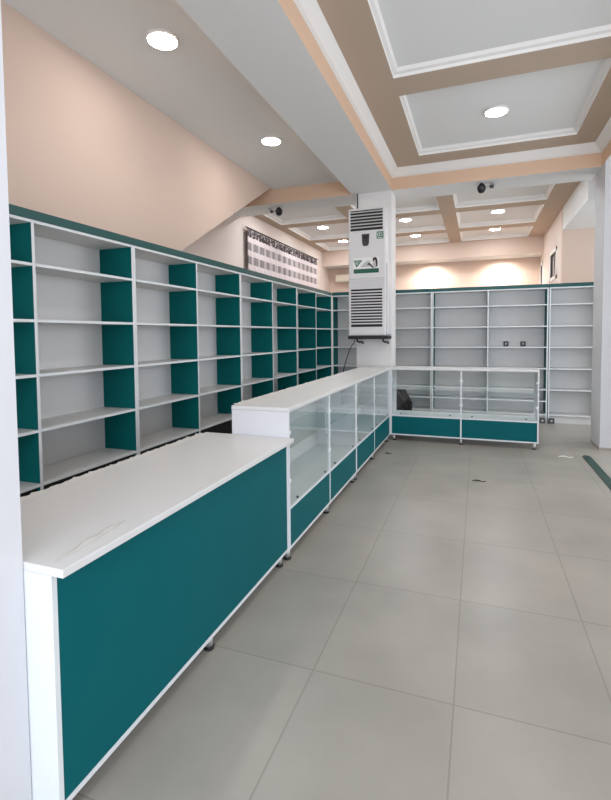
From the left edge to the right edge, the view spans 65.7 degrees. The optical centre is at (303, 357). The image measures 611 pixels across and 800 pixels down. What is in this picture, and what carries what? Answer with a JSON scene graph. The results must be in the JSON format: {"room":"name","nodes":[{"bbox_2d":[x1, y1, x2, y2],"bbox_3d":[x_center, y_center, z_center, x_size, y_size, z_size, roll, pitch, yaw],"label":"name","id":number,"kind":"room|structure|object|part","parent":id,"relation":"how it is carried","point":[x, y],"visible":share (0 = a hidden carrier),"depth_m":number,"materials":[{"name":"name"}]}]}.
{"room":"pharmacy","nodes":[
{"label":"pharmacy","id":0,"kind":"room"},
{"bbox_2d":[1,0,269,250],"bbox_3d":[-2.622,-0.705,3.141,0.899,4.150,9.949,1,3,20],"label":"wall","id":1,"kind":"structure","parent":0,"point":[82,147],"depth_m":4.12,"materials":[{"name":"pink paint"}]},
{"bbox_2d":[2,0,339,189],"bbox_3d":[-1.580,-2.508,2.744,1.300,0.130,9.800,1,3,20],"label":"ceiling","id":2,"kind":"structure","parent":0,"point":[194,84],"depth_m":4.22,"materials":[{"name":"white paint"}]},
{"bbox_2d":[145,28,178,50],"bbox_3d":[-1.105,-2.479,3.691,0.256,0.027,0.256,1,3,20],"label":"recessed light","id":3,"kind":"object","parent":2,"relation":"in","point":[158,38],"visible":1,"depth_m":3.66,"materials":[{"name":"white plastic"}]},
{"bbox_2d":[148,32,176,49],"bbox_3d":[-1.105,-2.476,3.691,0.222,0.022,0.222,1,3,20],"label":"diffuser","id":4,"kind":"object","parent":3,"relation":"attached to","point":[158,40],"depth_m":3.67,"materials":[{"name":"white plastic"}]},
{"bbox_2d":[260,136,281,145],"bbox_3d":[-0.391,-2.580,5.631,0.256,0.027,0.256,1,3,20],"label":"recessed light","id":5,"kind":"object","parent":2,"relation":"in","point":[266,140],"visible":1,"depth_m":5.59,"materials":[{"name":"white plastic"}]},
{"bbox_2d":[262,138,280,145],"bbox_3d":[-0.391,-2.577,5.631,0.222,0.022,0.222,1,3,20],"label":"diffuser","id":6,"kind":"object","parent":5,"relation":"attached to","point":[266,141],"depth_m":5.61,"materials":[{"name":"white plastic"}]},
{"bbox_2d":[182,214,328,291],"bbox_3d":[-2.063,-0.884,6.180,0.150,4.200,16.050,1,3,20],"label":"wall","id":7,"kind":"structure","parent":0,"point":[226,242],"depth_m":8.39,"materials":[{"name":"light peach paint"}]},
{"bbox_2d":[245,226,317,288],"bbox_3d":[-0.345,-1.587,10.424,0.065,1.759,4.020,1,3,20],"label":"curtain","id":8,"kind":"object","parent":7,"relation":"hanging from","point":[267,256],"visible":0.45,"depth_m":9.92,"materials":[{"name":"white fabric"}]},
{"bbox_3d":[-0.351,-2.451,10.381,0.028,0.028,4.020,1,3,20],"label":"rod","id":9,"kind":"part","parent":8,"relation":"part of","materials":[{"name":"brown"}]},
{"bbox_2d":[73,423,610,799],"bbox_3d":[2.072,1.308,4.800,9.000,0.120,16.100,1,3,20],"label":"floor","id":10,"kind":"structure","parent":0,"point":[436,633],"depth_m":2.22,"materials":[{"name":"tile"}]},
{"bbox_2d":[0,0,31,799],"bbox_3d":[-1.220,-0.594,1.111,0.534,4.100,0.700,1,3,20],"label":"column","id":11,"kind":"structure","parent":10,"relation":"on","point":[15,766],"depth_m":1.36,"materials":[{"name":"white paint"}]},
{"bbox_2d":[9,204,137,496],"bbox_3d":[-1.845,0.220,3.069,0.334,2.294,1.840,1,3,20],"label":"shelving unit","id":12,"kind":"object","parent":10,"relation":"on","point":[73,282],"visible":0.77,"depth_m":3.57,"materials":[{"name":"teal laminate"}]},
{"bbox_3d":[-1.880,1.119,2.643,0.018,0.542,0.892,1,3,20],"label":"plinth panel","id":13,"kind":"part","parent":12,"relation":"part of","materials":[{"name":"white laminate"}]},
{"bbox_3d":[-1.843,0.196,3.552,0.006,2.175,0.892,1,3,20],"label":"panel","id":14,"kind":"part","parent":12,"relation":"part of","materials":[{"name":"white plastic"}]},
{"bbox_3d":[-1.566,1.074,3.496,0.018,0.542,0.892,1,3,20],"label":"plinth panel","id":15,"kind":"part","parent":12,"relation":"part of","materials":[{"name":"black plastic"}]},
{"bbox_2d":[20,432,293,799],"bbox_3d":[-0.683,0.978,2.341,0.655,0.831,1.817,1,3,20],"label":"counter","id":16,"kind":"object","parent":10,"relation":"on","point":[111,625],"depth_m":1.79,"materials":[{"name":"teal laminate"}]},
{"bbox_3d":[-1.000,0.984,1.499,0.581,0.704,0.018,1,3,20],"label":"panel","id":17,"kind":"part","parent":16,"relation":"part of","materials":[{"name":"white laminate"}]},
{"bbox_2d":[55,520,124,562],"bbox_3d":[-0.699,0.594,1.562,0.026,0.011,0.332,0,3,14],"label":"film wrinkle","id":18,"kind":"object","parent":16,"relation":"on","point":[87,541],"visible":1,"depth_m":1.54,"materials":[{"name":"grey plastic"}]},
{"bbox_2d":[20,433,205,501],"bbox_3d":[-0.999,0.561,2.435,0.070,0.011,1.726,1,3,20],"label":"protective film","id":19,"kind":"object","parent":16,"relation":"on","point":[90,473],"visible":0.89,"depth_m":2.36,"materials":[{"name":"white plastic"}]},
{"bbox_2d":[20,432,293,578],"bbox_3d":[-0.687,0.576,2.322,0.655,0.026,1.817,1,3,20],"label":"countertop","id":20,"kind":"structure","parent":16,"relation":"on","point":[144,491],"depth_m":1.97,"materials":[{"name":"white laminate"}]},
{"bbox_3d":[-0.380,0.896,3.185,0.581,0.704,0.018,1,3,20],"label":"panel","id":21,"kind":"part","parent":16,"relation":"part of","materials":[{"name":"white metal"}]},
{"bbox_2d":[133,238,241,454],"bbox_3d":[-1.210,0.130,4.795,0.334,2.294,1.840,1,3,20],"label":"shelving unit","id":22,"kind":"object","parent":10,"relation":"on","point":[188,306],"visible":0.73,"depth_m":4.77,"materials":[{"name":"teal laminate"}]},
{"bbox_3d":[-1.521,0.151,4.425,0.006,2.175,0.892,1,3,20],"label":"panel","id":23,"kind":"part","parent":22,"relation":"part of","materials":[{"name":"white plastic"}]},
{"bbox_3d":[-1.245,1.028,4.369,0.018,0.542,0.892,1,3,20],"label":"plinth panel","id":24,"kind":"part","parent":22,"relation":"part of","materials":[{"name":"black plastic"}]},
{"bbox_3d":[-1.207,0.106,5.278,0.006,2.175,0.892,1,3,20],"label":"panel","id":25,"kind":"part","parent":22,"relation":"part of","materials":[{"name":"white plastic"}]},
{"bbox_3d":[-0.931,0.984,5.222,0.018,0.542,0.892,1,3,20],"label":"plinth panel","id":26,"kind":"part","parent":22,"relation":"part of","materials":[{"name":"black plastic"}]},
{"bbox_2d":[240,268,297,400],"bbox_3d":[-0.575,0.040,6.522,0.334,2.294,1.840,1,3,20],"label":"shelving unit","id":27,"kind":"object","parent":10,"relation":"on","point":[268,303],"visible":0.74,"depth_m":6.52,"materials":[{"name":"teal laminate"}]},
{"bbox_3d":[-0.886,0.060,6.152,0.006,2.175,0.892,1,3,20],"label":"panel","id":28,"kind":"part","parent":27,"relation":"part of","materials":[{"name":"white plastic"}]},
{"bbox_3d":[-0.572,0.016,7.005,0.006,2.175,0.892,1,3,20],"label":"panel","id":29,"kind":"part","parent":27,"relation":"part of","materials":[{"name":"white plastic"}]},
{"bbox_2d":[231,380,356,559],"bbox_3d":[0.025,0.792,4.020,0.424,1.024,1.828,1,3,20],"label":"display counter","id":30,"kind":"object","parent":10,"relation":"on","point":[320,416],"depth_m":3.93,"materials":[{"name":"white"}]},
{"bbox_3d":[-0.289,0.799,3.170,0.415,0.897,0.018,1,3,20],"label":"panel","id":31,"kind":"part","parent":30,"relation":"part of","materials":[{"name":"white paint"}]},
{"bbox_3d":[-0.170,0.623,4.083,0.006,0.628,1.792,1,3,20],"label":"panel","id":32,"kind":"part","parent":30,"relation":"part of","materials":[{"name":"clear glass"}]},
{"bbox_2d":[290,425,322,446],"bbox_3d":[-0.149,0.602,3.590,0.344,0.008,0.885,1,3,20],"label":"glass shelf","id":33,"kind":"object","parent":30,"relation":"attached to","point":[299,433],"depth_m":3.77,"materials":[{"name":"clear glass"}]},
{"bbox_3d":[0.055,1.103,3.541,0.014,0.248,0.885,1,3,20],"label":"panel","id":34,"kind":"part","parent":30,"relation":"part of","materials":[{"name":"teal laminate"}]},
{"bbox_2d":[290,409,350,426],"bbox_3d":[0.163,0.558,4.439,0.344,0.008,0.889,1,3,20],"label":"glass shelf","id":35,"kind":"object","parent":30,"relation":"attached to","point":[312,417],"depth_m":4.40,"materials":[{"name":"clear glass"}]},
{"bbox_3d":[0.024,0.947,4.028,0.414,0.018,1.792,1,3,20],"label":"board","id":36,"kind":"part","parent":30,"relation":"part of","materials":[{"name":"white"}]},
{"bbox_3d":[0.206,0.757,3.949,0.023,0.897,0.018,1,3,20],"label":"post","id":37,"kind":"part","parent":30,"relation":"part of","materials":[{"name":"white metal"}]},
{"bbox_3d":[0.335,0.711,4.867,0.415,0.897,0.018,1,3,20],"label":"panel","id":38,"kind":"part","parent":30,"relation":"part of","materials":[{"name":"clear glass"}]},
{"bbox_3d":[0.367,1.059,4.390,0.014,0.248,0.889,1,3,20],"label":"panel","id":39,"kind":"part","parent":30,"relation":"part of","materials":[{"name":"teal plastic"}]},
{"bbox_2d":[297,283,331,384],"bbox_3d":[0.060,-0.050,8.248,0.334,2.294,1.840,1,3,20],"label":"shelving unit","id":40,"kind":"object","parent":10,"relation":"on","point":[314,306],"visible":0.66,"depth_m":8.26,"materials":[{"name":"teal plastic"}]},
{"bbox_3d":[-0.251,-0.030,7.878,0.006,2.175,0.892,1,3,20],"label":"panel","id":41,"kind":"part","parent":40,"relation":"part of","materials":[{"name":"white plastic"}]},
{"bbox_2d":[322,366,393,479],"bbox_3d":[0.753,0.689,5.999,0.424,1.024,2.391,1,3,20],"label":"display counter","id":42,"kind":"object","parent":10,"relation":"on","point":[372,382],"depth_m":6.08,"materials":[{"name":"white"}]},
{"bbox_2d":[234,366,365,403],"bbox_3d":[0.218,0.224,5.146,0.060,0.012,4.028,1,3,20],"label":"protective film","id":43,"kind":"object","parent":42,"relation":"on","point":[251,399],"visible":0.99,"depth_m":4.18,"materials":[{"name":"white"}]},
{"bbox_3d":[0.342,0.710,4.886,0.415,0.897,0.018,1,3,20],"label":"panel","id":44,"kind":"part","parent":42,"relation":"part of","materials":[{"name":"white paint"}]},
{"bbox_3d":[0.478,0.530,5.843,0.006,0.628,1.888,1,3,20],"label":"panel","id":45,"kind":"part","parent":42,"relation":"part of","materials":[{"name":"clear glass"}]},
{"bbox_2d":[357,398,369,406],"bbox_3d":[0.479,0.513,5.300,0.344,0.008,0.872,1,3,20],"label":"glass shelf","id":46,"kind":"object","parent":42,"relation":"attached to","point":[360,401],"depth_m":5.44,"materials":[{"name":"clear glass"}]},
{"bbox_3d":[0.684,1.014,5.251,0.014,0.248,0.872,1,3,20],"label":"panel","id":47,"kind":"part","parent":42,"relation":"part of","materials":[{"name":"teal plastic"}]},
{"bbox_2d":[357,388,385,398],"bbox_3d":[0.808,0.466,6.193,0.344,0.008,0.998,1,3,20],"label":"glass shelf","id":48,"kind":"object","parent":42,"relation":"attached to","point":[362,393],"depth_m":6.26,"materials":[{"name":"clear glass"}]},
{"bbox_3d":[0.672,0.855,5.789,0.414,0.018,1.888,1,3,20],"label":"board","id":49,"kind":"part","parent":42,"relation":"part of","materials":[{"name":"white"}]},
{"bbox_3d":[0.833,0.668,5.652,0.023,0.897,0.018,1,3,20],"label":"post","id":50,"kind":"part","parent":42,"relation":"part of","materials":[{"name":"white metal"}]},
{"bbox_3d":[0.999,0.616,6.673,0.415,0.897,0.018,1,3,20],"label":"panel","id":51,"kind":"part","parent":42,"relation":"part of","materials":[{"name":"clear glass"}]},
{"bbox_3d":[1.012,0.967,6.144,0.014,0.248,0.998,1,3,20],"label":"panel","id":52,"kind":"part","parent":42,"relation":"part of","materials":[{"name":"teal plastic"}]},
{"bbox_2d":[356,190,395,367],"bbox_3d":[1.112,-0.676,7.274,0.530,3.620,0.370,1,3,20],"label":"pillar","id":53,"kind":"structure","parent":10,"relation":"on","point":[374,352],"depth_m":7.09,"materials":[{"name":"white paint"}]},
{"bbox_2d":[348,206,390,343],"bbox_3d":[0.963,-1.178,6.933,0.584,1.965,0.318,1,3,20],"label":"air conditioner","id":54,"kind":"object","parent":53,"relation":"attached to","point":[369,266],"visible":1,"depth_m":6.80,"materials":[{"name":"white plastic"}]},
{"bbox_2d":[343,340,354,371],"bbox_3d":[0.681,0.422,7.226,0.203,1.399,0.031,0,3,8],"label":"power cable","id":55,"kind":"object","parent":54,"relation":"hanging from","point":[354,340],"visible":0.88,"depth_m":7.21,"materials":[{"name":"black plastic"}]},
{"bbox_2d":[350,208,382,231],"bbox_3d":[0.894,-1.971,6.770,0.473,0.290,0.006,1,3,20],"label":"air vent","id":56,"kind":"object","parent":54,"relation":"attached to","point":[361,219],"depth_m":6.76,"materials":[{"name":"white plastic"}]},
{"bbox_3d":[0.909,-0.670,6.842,0.527,0.685,0.020,1,3,20],"label":"panel","id":57,"kind":"part","parent":54,"relation":"part of","materials":[{"name":"white plastic"}]},
{"bbox_3d":[0.900,-1.644,6.794,0.527,1.004,0.020,1,3,20],"label":"panel","id":58,"kind":"part","parent":54,"relation":"part of","materials":[{"name":"white plastic"}]},
{"bbox_3d":[0.893,-1.971,6.767,0.487,0.306,0.012,1,3,20],"label":"outlet frame","id":59,"kind":"part","parent":54,"relation":"part of","materials":[{"name":"white plastic"}]},
{"bbox_3d":[0.971,-0.301,6.976,0.584,0.046,0.318,1,3,20],"label":"plate","id":60,"kind":"part","parent":54,"relation":"part of","materials":[{"name":"black plastic"}]},
{"bbox_2d":[332,289,431,411],"bbox_3d":[1.464,-0.094,8.886,1.845,2.294,0.334,1,3,20],"label":"shelving unit","id":61,"kind":"object","parent":10,"relation":"on","point":[413,306],"visible":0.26,"depth_m":8.87,"materials":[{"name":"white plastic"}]},
{"bbox_3d":[1.092,-0.106,9.197,0.894,2.175,0.006,1,3,20],"label":"panel","id":62,"kind":"part","parent":61,"relation":"part of","materials":[{"name":"white plastic"}]},
{"bbox_3d":[1.949,-0.099,8.882,0.894,2.175,0.006,1,3,20],"label":"panel","id":63,"kind":"part","parent":61,"relation":"part of","materials":[{"name":"white laminate"}]},
{"bbox_2d":[396,389,412,410],"bbox_3d":[1.332,0.637,7.864,0.861,0.935,0.620,1,3,20],"label":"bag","id":64,"kind":"object","parent":10,"relation":"on","point":[403,401],"visible":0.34,"depth_m":7.49,"materials":[{"name":"black leather"}]},
{"bbox_3d":[1.280,0.748,7.612,0.783,0.539,0.100,1,3,20],"label":"arm","id":65,"kind":"part","parent":64,"relation":"part of","materials":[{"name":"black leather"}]},
{"bbox_2d":[390,366,539,449],"bbox_3d":[2.172,0.651,6.519,1.887,1.024,0.424,1,3,20],"label":"display counter","id":66,"kind":"object","parent":10,"relation":"on","point":[488,427],"depth_m":6.36,"materials":[{"name":"white"}]},
{"bbox_3d":[1.295,0.605,6.841,0.018,0.897,0.415,1,3,20],"label":"panel","id":67,"kind":"part","parent":66,"relation":"part of","materials":[{"name":"clear glass"}]},
{"bbox_3d":[1.668,0.943,6.511,0.916,0.248,0.014,1,3,20],"label":"panel","id":68,"kind":"part","parent":66,"relation":"part of","materials":[{"name":"teal plastic"}]},
{"bbox_2d":[393,386,459,390],"bbox_3d":[1.737,0.433,6.686,0.916,0.008,0.344,1,3,20],"label":"glass shelf","id":69,"kind":"object","parent":66,"relation":"attached to","point":[394,387],"depth_m":6.67,"materials":[{"name":"clear glass"}]},
{"bbox_3d":[2.104,0.623,6.335,0.018,0.897,0.023,1,3,20],"label":"post","id":70,"kind":"part","parent":66,"relation":"part of","materials":[{"name":"white metal"}]},
{"bbox_3d":[2.173,0.805,6.529,1.848,0.018,0.414,1,3,20],"label":"board","id":71,"kind":"part","parent":66,"relation":"part of","materials":[{"name":"white"}]},
{"bbox_3d":[2.544,0.951,6.189,0.914,0.248,0.014,1,3,20],"label":"panel","id":72,"kind":"part","parent":66,"relation":"part of","materials":[{"name":"teal plastic"}]},
{"bbox_2d":[462,388,536,392],"bbox_3d":[2.613,0.441,6.364,0.914,0.008,0.344,1,3,20],"label":"glass shelf","id":73,"kind":"object","parent":66,"relation":"attached to","point":[464,389],"depth_m":6.34,"materials":[{"name":"clear glass"}]},
{"bbox_3d":[3.047,0.621,6.198,0.018,0.897,0.415,1,3,20],"label":"panel","id":74,"kind":"part","parent":66,"relation":"part of","materials":[{"name":"white paint"}]},
{"bbox_2d":[432,284,548,422],"bbox_3d":[3.202,-0.079,8.247,1.845,2.294,0.334,1,3,20],"label":"shelving unit","id":75,"kind":"object","parent":10,"relation":"on","point":[471,325],"visible":0.83,"depth_m":8.33,"materials":[{"name":"white laminate"}]},
{"bbox_3d":[2.830,-0.091,8.558,0.894,2.175,0.006,1,3,20],"label":"panel","id":76,"kind":"part","parent":75,"relation":"part of","materials":[{"name":"white laminate"}]},
{"bbox_3d":[3.687,-0.084,8.243,0.894,2.175,0.006,1,3,20],"label":"panel","id":77,"kind":"part","parent":75,"relation":"part of","materials":[{"name":"white plastic"}]},
{"bbox_2d":[520,341,525,345],"bbox_3d":[3.786,-0.243,8.173,0.085,0.085,0.038,1,3,20],"label":"power socket","id":78,"kind":"object","parent":75,"relation":"attached to","point":[522,343],"visible":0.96,"depth_m":8.16,"materials":[{"name":"grey plastic"}]},
{"bbox_2d":[539,417,545,422],"bbox_3d":[3.941,1.036,7.818,0.095,0.095,0.038,1,3,20],"label":"power socket","id":79,"kind":"object","parent":10,"relation":"on","point":[541,419],"visible":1,"depth_m":7.81,"materials":[{"name":"grey plastic"}]},
{"bbox_2d":[548,418,554,423],"bbox_3d":[4.066,1.037,7.772,0.095,0.095,0.038,1,3,20],"label":"power socket","id":80,"kind":"object","parent":10,"relation":"on","point":[550,420],"visible":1,"depth_m":7.76,"materials":[{"name":"grey plastic"}]},
{"bbox_2d":[547,282,593,424],"bbox_3d":[4.943,-0.064,7.607,1.842,2.294,0.334,1,3,20],"label":"shelving unit","id":81,"kind":"object","parent":10,"relation":"on","point":[570,318],"visible":0.64,"depth_m":7.91,"materials":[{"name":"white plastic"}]},
{"bbox_2d":[583,455,610,489],"bbox_3d":[3.040,1.240,4.709,0.090,0.008,2.204,1,3,20],"label":"floor strip","id":82,"kind":"object","parent":10,"relation":"on","point":[592,463],"visible":1,"depth_m":5.10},
{"bbox_2d":[590,439,610,450],"bbox_3d":[4.119,1.146,6.146,0.596,0.035,0.518,1,3,20],"label":"baseboard","id":83,"kind":"structure","parent":10,"relation":"on","point":[591,441],"depth_m":6.00,"materials":[{"name":"beige tile"}]},
{"bbox_2d":[591,161,610,447],"bbox_3d":[4.102,-0.651,6.058,0.588,3.565,0.510,1,3,20],"label":"column","id":84,"kind":"structure","parent":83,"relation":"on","point":[601,345],"depth_m":5.98,"materials":[{"name":"white paint"}]},
{"bbox_2d":[255,181,579,251],"bbox_3d":[2.220,-2.793,9.716,5.420,0.090,4.780,1,3,20],"label":"ceiling","id":85,"kind":"structure","parent":0,"point":[530,211],"depth_m":9.44,"materials":[{"name":"brown paint"}]},
{"bbox_2d":[317,225,328,228],"bbox_3d":[0.408,-2.834,10.263,0.256,0.027,0.256,1,3,20],"label":"recessed light","id":86,"kind":"object","parent":85,"relation":"in","point":[320,226],"visible":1,"depth_m":10.22,"materials":[{"name":"white plastic"}]},
{"bbox_2d":[399,218,411,221],"bbox_3d":[2.069,-2.819,9.653,0.256,0.027,0.256,1,3,20],"label":"recessed light","id":87,"kind":"object","parent":85,"relation":"in","point":[400,219],"visible":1,"depth_m":9.59,"materials":[{"name":"white plastic"}]},
{"bbox_2d":[491,209,504,212],"bbox_3d":[3.712,-2.804,9.049,0.256,0.027,0.256,1,3,20],"label":"recessed light","id":88,"kind":"object","parent":85,"relation":"in","point":[495,210],"visible":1,"depth_m":9.01,"materials":[{"name":"white plastic"}]},
{"bbox_2d":[329,257,539,303],"bbox_3d":[3.292,-1.250,12.672,5.420,4.200,0.150,1,3,20],"label":"wall","id":89,"kind":"structure","parent":0,"point":[511,271],"depth_m":12.24,"materials":[{"name":"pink paint"}]},
{"bbox_2d":[335,273,348,282],"bbox_3d":[1.278,-2.224,13.168,0.820,0.235,0.203,1,3,20],"label":"air conditioner","id":90,"kind":"object","parent":89,"relation":"attached to","point":[339,278],"visible":0.43,"depth_m":13.15,"materials":[{"name":"beige plastic"}]},
{"bbox_2d":[317,0,610,166],"bbox_3d":[1.383,-2.593,3.324,2.460,0.070,6.440,1,3,20],"label":"ceiling","id":91,"kind":"structure","parent":0,"point":[427,73],"depth_m":4.32,"materials":[{"name":"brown paint"}]},
{"bbox_2d":[293,0,610,177],"bbox_3d":[1.385,-2.521,3.333,2.658,0.135,6.648,1,3,20],"label":"crown molding","id":92,"kind":"structure","parent":91,"relation":"attached to","point":[310,10],"depth_m":5.66,"materials":[{"name":"white paint"}]},
{"bbox_2d":[484,105,508,116],"bbox_3d":[2.120,-2.713,5.213,0.256,0.027,0.256,1,3,20],"label":"recessed light","id":93,"kind":"object","parent":91,"relation":"in","point":[498,110],"visible":1,"depth_m":5.18,"materials":[{"name":"white plastic"}]},
{"bbox_2d":[486,108,506,116],"bbox_3d":[2.120,-2.710,5.213,0.222,0.022,0.222,1,3,20],"label":"diffuser","id":94,"kind":"object","parent":93,"relation":"attached to","point":[490,112],"depth_m":5.20,"materials":[{"name":"white plastic"}]},
{"bbox_2d":[540,210,561,283],"bbox_3d":[5.361,-1.146,10.156,0.200,4.200,3.150,1,3,20],"label":"wall","id":95,"kind":"structure","parent":0,"point":[552,237],"depth_m":9.70,"materials":[{"name":"beige paint"}]},
{"bbox_2d":[540,261,542,283],"bbox_3d":[5.709,-1.830,11.283,0.095,0.890,0.510,1,3,20],"label":"window","id":96,"kind":"structure","parent":95,"relation":"in","point":[541,263],"depth_m":11.45,"materials":[{"name":"white"}]},
{"bbox_2d":[549,246,556,282],"bbox_3d":[5.065,-1.869,9.529,0.095,0.610,0.920,1,3,20],"label":"window","id":97,"kind":"structure","parent":95,"relation":"in","point":[553,260],"depth_m":9.63,"materials":[{"name":"white"}]},
{"bbox_3d":[5.159,-1.881,9.755,0.045,0.470,0.290,1,3,20],"label":"sash","id":98,"kind":"part","parent":97,"relation":"part of","materials":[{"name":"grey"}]},
{"bbox_2d":[561,208,594,282],"bbox_3d":[6.214,-1.053,8.087,3.230,4.200,0.150,1,3,20],"label":"wall","id":99,"kind":"structure","parent":0,"point":[577,245],"depth_m":8.45,"materials":[{"name":"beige paint"}]},
{"bbox_3d":[2.047,-2.970,4.559,8.950,0.150,16.050,1,3,20],"label":"roof slab","id":100,"kind":"structure","parent":0,"visible":0},
{"bbox_2d":[175,0,391,194],"bbox_3d":[-0.688,-2.490,2.417,0.600,0.550,9.800,1,3,20],"label":"ceiling beam","id":101,"kind":"structure","parent":100,"relation":"attached to","point":[271,44],"depth_m":3.88,"materials":[{"name":"white paint"}]},
{"bbox_2d":[234,152,601,216],"bbox_3d":[1.316,-2.742,7.198,5.460,0.550,0.570,1,3,20],"label":"beam","id":102,"kind":"structure","parent":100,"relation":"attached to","point":[585,167],"depth_m":6.77,"materials":[{"name":"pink paint"}]},
{"bbox_2d":[268,207,281,215],"bbox_3d":[-0.484,-2.410,7.810,0.270,0.139,0.131,1,3,28],"label":"security camera","id":103,"kind":"object","parent":102,"relation":"attached to","point":[278,210],"visible":1,"depth_m":7.76,"materials":[{"name":"grey plastic"}]},
{"bbox_2d":[477,181,497,192],"bbox_3d":[2.563,-2.379,6.606,0.270,0.139,0.131,0,3,12],"label":"security camera","id":104,"kind":"object","parent":102,"relation":"attached to","point":[481,188],"visible":1,"depth_m":6.59,"materials":[{"name":"grey plastic"}]},
{"bbox_2d":[322,236,543,268],"bbox_3d":[3.148,-2.885,12.240,5.420,0.790,0.600,1,3,20],"label":"beam","id":105,"kind":"structure","parent":100,"relation":"attached to","point":[523,247],"depth_m":11.73,"materials":[{"name":"beige paint"}]},
{"bbox_2d":[563,172,597,229],"bbox_3d":[5.814,-2.641,6.962,3.230,0.810,2.080,1,3,20],"label":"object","id":106,"kind":"object","parent":100,"relation":"attached to","point":[579,210],"visible":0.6,"depth_m":7.41,"materials":[{"name":"white paint"}]},
{"bbox_2d":[602,140,610,165],"bbox_3d":[2.372,-2.463,1.292,0.600,0.550,9.800,1,3,20],"label":"beam","id":107,"kind":"structure","parent":100,"relation":"attached to","point":[606,154],"depth_m":5.79,"materials":[{"name":"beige paint"}]}
]}

